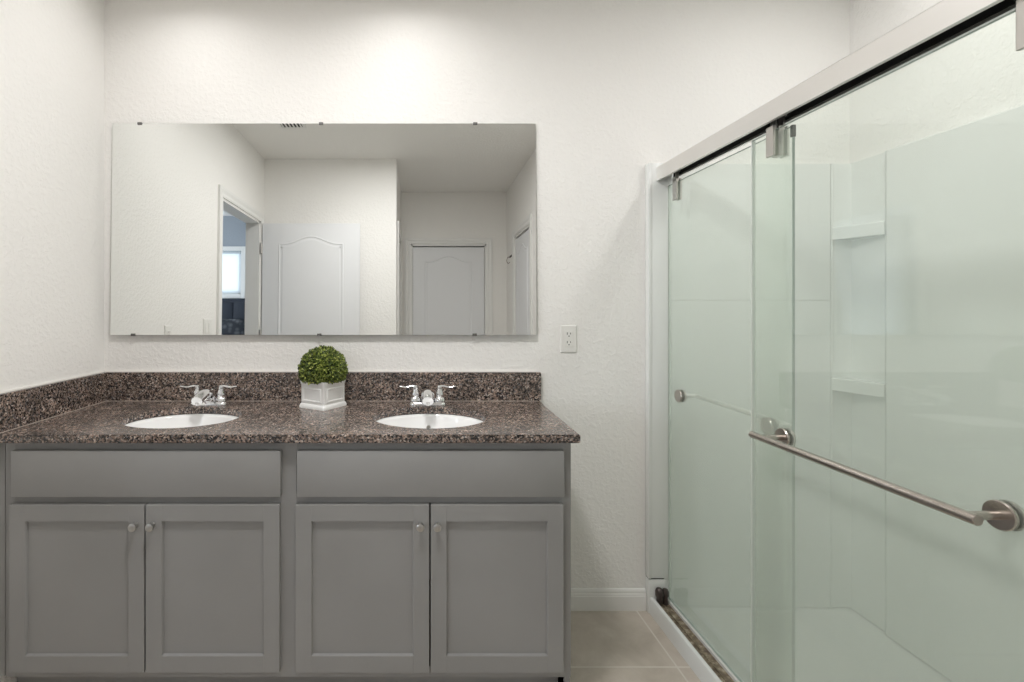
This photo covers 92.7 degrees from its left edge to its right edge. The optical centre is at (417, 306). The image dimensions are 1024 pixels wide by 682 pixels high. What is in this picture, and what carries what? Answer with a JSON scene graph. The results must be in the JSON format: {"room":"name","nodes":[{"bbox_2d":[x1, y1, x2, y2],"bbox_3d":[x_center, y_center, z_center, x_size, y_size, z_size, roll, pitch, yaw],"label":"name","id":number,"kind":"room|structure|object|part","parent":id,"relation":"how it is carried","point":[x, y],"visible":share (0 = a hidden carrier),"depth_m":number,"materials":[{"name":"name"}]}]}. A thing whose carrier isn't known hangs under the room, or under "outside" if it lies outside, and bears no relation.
{"room":"bathroom","nodes":[
{"label":"bathroom","id":0,"kind":"room"},
{"bbox_2d":[0,0,103,681],"bbox_3d":[-1.411,-0.036,-0.145,0.117,2.677,4.430,0,0,0],"label":"wall","id":1,"kind":"structure","parent":0,"point":[52,51],"depth_m":1.76,"materials":[{"name":"white paint"}]},
{"bbox_2d":[299,380,346,410],"bbox_3d":[-0.385,0.347,1.949,0.139,0.109,0.139,0,0,32],"label":"planter","id":2,"kind":"object","parent":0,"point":[322,395],"depth_m":1.89,"materials":[{"name":"white ceramic"}]},
{"bbox_2d":[104,0,849,587],"bbox_3d":[0.255,-0.036,2.130,3.455,2.677,0.120,0,0,0],"label":"wall","id":3,"kind":"structure","parent":0,"point":[610,89],"depth_m":2.07,"materials":[{"name":"white paint"}]},
{"bbox_2d":[110,122,535,335],"bbox_3d":[-0.403,-0.334,2.054,1.814,0.915,0.012,0,-1,0],"label":"wall mirror","id":4,"kind":"object","parent":3,"relation":"attached to","point":[320,229],"visible":1,"depth_m":2.05,"materials":[{"name":"silver mirror"}]},
{"bbox_2d":[107,372,540,400],"bbox_3d":[-0.402,0.341,2.059,1.855,0.122,0.019,0,0,0],"label":"backsplash","id":5,"kind":"structure","parent":3,"relation":"attached to","point":[121,386],"depth_m":2.05,"materials":[{"name":"stone"}]},
{"bbox_2d":[560,325,576,352],"bbox_3d":[0.648,0.138,2.065,0.071,0.119,0.009,0,0,0],"label":"electrical outlet","id":6,"kind":"object","parent":3,"relation":"attached to","point":[568,333],"visible":1,"depth_m":2.06,"materials":[{"name":"white plastic"}]},
{"bbox_2d":[571,588,645,610],"bbox_3d":[0.736,1.257,2.063,0.485,0.090,0.014,0,0,0],"label":"baseboard","id":7,"kind":"structure","parent":3,"relation":"attached to","point":[582,599],"depth_m":2.06,"materials":[{"name":"white paint"}]},
{"bbox_2d":[656,0,1015,180],"bbox_3d":[1.051,-0.566,1.405,0.076,0.059,1.267,0,0,0],"label":"header","id":8,"kind":"object","parent":3,"relation":"attached to","point":[946,21],"visible":0.99,"depth_m":1.13,"materials":[{"name":"silver metal"}]},
{"bbox_2d":[668,114,795,681],"bbox_3d":[1.101,0.331,1.707,0.084,1.822,0.680,0,0,0],"label":"sliding shower door","id":9,"kind":"structure","parent":8,"relation":"hanging from","point":[768,425],"depth_m":1.46,"materials":[{"name":"clear glass"}]},
{"bbox_2d":[749,0,1023,681],"bbox_3d":[1.010,0.331,1.140,0.094,1.822,0.716,0,0,0],"label":"sliding shower door","id":10,"kind":"structure","parent":8,"relation":"hanging from","point":[1003,515],"depth_m":1.33,"materials":[{"name":"clear glass"}]},
{"bbox_3d":[1.045,0.362,1.139,0.008,1.760,0.714,0,0,0],"label":"glass pane","id":11,"kind":"part","parent":10,"relation":"part of","materials":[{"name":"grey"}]},
{"bbox_2d":[570,611,700,681],"bbox_3d":[0.256,1.342,0.440,3.452,0.080,3.500,0,0,0],"label":"floor","id":12,"kind":"structure","parent":0,"point":[607,646],"depth_m":1.81,"materials":[{"name":"tile"}]},
{"bbox_2d":[0,443,570,681],"bbox_3d":[-0.429,0.866,1.780,1.840,0.873,0.574,0,0,0],"label":"vanity cabinet","id":13,"kind":"object","parent":12,"relation":"on","point":[120,562],"visible":0.91,"depth_m":1.53,"materials":[{"name":"grey paint"}]},
{"bbox_3d":[-1.081,0.892,1.531,0.336,0.435,0.016,0,0,0],"label":"panel","id":14,"kind":"part","parent":13,"relation":"part of","materials":[{"name":"grey paint"}]},
{"bbox_3d":[-1.081,0.892,1.530,0.428,0.531,0.020,0,0,0],"label":"door","id":15,"kind":"part","parent":13,"relation":"part of","materials":[{"name":"grey paint"}]},
{"bbox_3d":[-0.893,0.689,1.507,0.026,0.026,0.028,0,0,0],"label":"knob","id":16,"kind":"part","parent":13,"relation":"part of","materials":[{"name":"grey metal"}]},
{"bbox_3d":[-0.863,0.529,1.530,0.854,0.147,0.020,0,0,0],"label":"drawer","id":17,"kind":"part","parent":13,"relation":"part of","materials":[{"name":"grey paint"}]},
{"bbox_3d":[-0.839,0.689,1.507,0.026,0.026,0.028,0,0,0],"label":"knob","id":18,"kind":"part","parent":13,"relation":"part of","materials":[{"name":"grey metal"}]},
{"bbox_3d":[-0.651,0.892,1.531,0.331,0.435,0.016,0,0,0],"label":"panel","id":19,"kind":"part","parent":13,"relation":"part of","materials":[{"name":"grey paint"}]},
{"bbox_3d":[-0.651,0.892,1.530,0.423,0.531,0.020,0,0,0],"label":"door","id":20,"kind":"part","parent":13,"relation":"part of","materials":[{"name":"grey paint"}]},
{"bbox_2d":[0,371,579,442],"bbox_3d":[-0.413,0.352,1.790,1.879,0.154,0.560,0,0,0],"label":"countertop","id":21,"kind":"structure","parent":13,"relation":"on","point":[258,421],"depth_m":1.67,"materials":[{"name":"stone"}]},
{"bbox_2d":[0,372,106,432],"bbox_3d":[-1.342,0.341,1.790,0.020,0.122,0.557,0,0,0],"label":"side splash","id":22,"kind":"object","parent":21,"relation":"on","point":[22,407],"visible":1,"depth_m":1.74,"materials":[{"name":"stone"}]},
{"bbox_2d":[125,414,238,427],"bbox_3d":[-0.859,0.504,1.759,0.461,0.149,0.376,0,0,0],"label":"undermount sink","id":23,"kind":"object","parent":21,"relation":"in","point":[184,420],"visible":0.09,"depth_m":1.90,"materials":[{"name":"white ceramic"}]},
{"bbox_2d":[180,385,236,405],"bbox_3d":[-0.862,0.361,1.964,0.176,0.082,0.175,0,0,43],"label":"faucet","id":24,"kind":"object","parent":21,"relation":"on","point":[204,397],"visible":1,"depth_m":1.95,"materials":[{"name":"silver metal"}]},
{"bbox_3d":[-0.930,0.355,1.972,0.090,0.070,0.045,0,0,0],"label":"handle","id":25,"kind":"part","parent":24,"relation":"part of","materials":[{"name":"silver metal"}]},
{"bbox_3d":[-0.858,0.363,1.928,0.057,0.066,0.143,0,0,0],"label":"spout","id":26,"kind":"part","parent":24,"relation":"part of","materials":[{"name":"silver metal"}]},
{"bbox_3d":[-0.858,0.395,1.972,0.155,0.014,0.053,0,0,0],"label":"plate","id":27,"kind":"part","parent":24,"relation":"part of","materials":[{"name":"silver metal"}]},
{"bbox_3d":[-0.786,0.355,1.972,0.090,0.070,0.045,0,0,0],"label":"handle","id":28,"kind":"part","parent":24,"relation":"part of","materials":[{"name":"silver metal"}]},
{"bbox_2d":[297,345,348,410],"bbox_3d":[-0.385,0.278,1.950,0.206,0.249,0.207,0,0,32],"label":"potted topiary","id":29,"kind":"object","parent":21,"relation":"on","point":[323,377],"visible":1,"depth_m":1.89,"materials":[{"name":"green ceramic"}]},
{"bbox_3d":[-0.419,0.348,1.894,0.099,0.056,0.003,0,0,32],"label":"moulding","id":30,"kind":"part","parent":29,"relation":"part of","materials":[{"name":"white ceramic"}]},
{"bbox_3d":[-0.330,0.348,1.915,0.003,0.056,0.099,0,0,32],"label":"moulding","id":31,"kind":"part","parent":29,"relation":"part of","materials":[{"name":"white ceramic"}]},
{"bbox_2d":[399,385,455,405],"bbox_3d":[0.035,0.361,1.964,0.176,0.082,0.175,0,0,43],"label":"faucet","id":32,"kind":"object","parent":21,"relation":"on","point":[427,398],"visible":1,"depth_m":1.95,"materials":[{"name":"silver metal"}]},
{"bbox_3d":[-0.033,0.355,1.972,0.090,0.070,0.045,0,0,0],"label":"handle","id":33,"kind":"part","parent":32,"relation":"part of","materials":[{"name":"silver metal"}]},
{"bbox_3d":[0.039,0.363,1.928,0.057,0.066,0.143,0,0,0],"label":"spout","id":34,"kind":"part","parent":32,"relation":"part of","materials":[{"name":"silver metal"}]},
{"bbox_3d":[0.039,0.395,1.972,0.155,0.014,0.053,0,0,0],"label":"plate","id":35,"kind":"part","parent":32,"relation":"part of","materials":[{"name":"silver metal"}]},
{"bbox_3d":[0.111,0.355,1.972,0.090,0.070,0.045,0,0,0],"label":"handle","id":36,"kind":"part","parent":32,"relation":"part of","materials":[{"name":"silver metal"}]},
{"bbox_2d":[376,414,482,427],"bbox_3d":[0.042,0.504,1.759,0.461,0.149,0.376,0,0,0],"label":"undermount sink","id":37,"kind":"object","parent":21,"relation":"in","point":[410,420],"visible":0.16,"depth_m":1.91,"materials":[{"name":"white ceramic"}]},
{"bbox_3d":[-0.176,0.892,1.530,0.423,0.531,0.020,0,0,0],"label":"door","id":38,"kind":"part","parent":13,"relation":"part of","materials":[{"name":"grey paint"}]},
{"bbox_3d":[-0.176,0.892,1.531,0.331,0.435,0.016,0,0,0],"label":"panel","id":39,"kind":"part","parent":13,"relation":"part of","materials":[{"name":"grey paint"}]},
{"bbox_3d":[0.007,0.689,1.507,0.026,0.026,0.028,0,0,0],"label":"knob","id":40,"kind":"part","parent":13,"relation":"part of","materials":[{"name":"grey metal"}]},
{"bbox_3d":[0.040,0.529,1.530,0.848,0.147,0.020,0,0,0],"label":"drawer","id":41,"kind":"part","parent":13,"relation":"part of","materials":[{"name":"grey paint"}]},
{"bbox_3d":[0.060,0.689,1.507,0.026,0.026,0.028,0,0,0],"label":"knob","id":42,"kind":"part","parent":13,"relation":"part of","materials":[{"name":"grey metal"}]},
{"bbox_3d":[0.251,0.892,1.530,0.420,0.531,0.020,0,0,0],"label":"door","id":43,"kind":"part","parent":13,"relation":"part of","materials":[{"name":"grey paint"}]},
{"bbox_3d":[0.251,0.892,1.531,0.328,0.435,0.016,0,0,0],"label":"panel","id":44,"kind":"part","parent":13,"relation":"part of","materials":[{"name":"grey paint"}]},
{"bbox_2d":[645,576,952,681],"bbox_3d":[1.415,1.230,1.421,0.873,0.143,1.295,0,0,0],"label":"shower pan","id":45,"kind":"object","parent":12,"relation":"on","point":[835,644],"visible":0.98,"depth_m":1.81,"materials":[{"name":"white plastic"}]},
{"bbox_2d":[645,105,1023,681],"bbox_3d":[1.419,0.335,1.420,0.884,1.895,1.298,0,0,0],"label":"shower surround","id":46,"kind":"object","parent":45,"relation":"on","point":[909,374],"visible":0.87,"depth_m":2.03,"materials":[{"name":"white plastic"}]},
{"bbox_3d":[1.407,0.335,2.058,0.709,1.894,0.021,0,0,0],"label":"panel","id":47,"kind":"part","parent":46,"relation":"part of","materials":[{"name":"white plastic"}]},
{"bbox_2d":[832,378,884,396],"bbox_3d":[1.807,0.328,1.966,0.080,0.052,0.171,0,0,0],"label":"corner shelf","id":48,"kind":"object","parent":46,"relation":"attached to","point":[864,387],"depth_m":1.96,"materials":[{"name":"white plastic"}]},
{"bbox_2d":[832,221,884,239],"bbox_3d":[1.807,-0.312,1.966,0.080,0.052,0.171,0,0,0],"label":"corner shelf","id":49,"kind":"object","parent":46,"relation":"attached to","point":[863,230],"depth_m":1.96,"materials":[{"name":"white plastic"}]},
{"bbox_3d":[1.844,0.335,1.324,0.034,1.894,1.102,0,0,0],"label":"panel","id":50,"kind":"part","parent":46,"relation":"part of","materials":[{"name":"white plastic"}]},
{"bbox_2d":[850,0,1023,630],"bbox_3d":[1.922,-0.036,1.370,0.120,2.677,1.400,0,0,0],"label":"wall","id":51,"kind":"structure","parent":0,"point":[979,75],"depth_m":1.76,"materials":[{"name":"white paint"}]}
]}

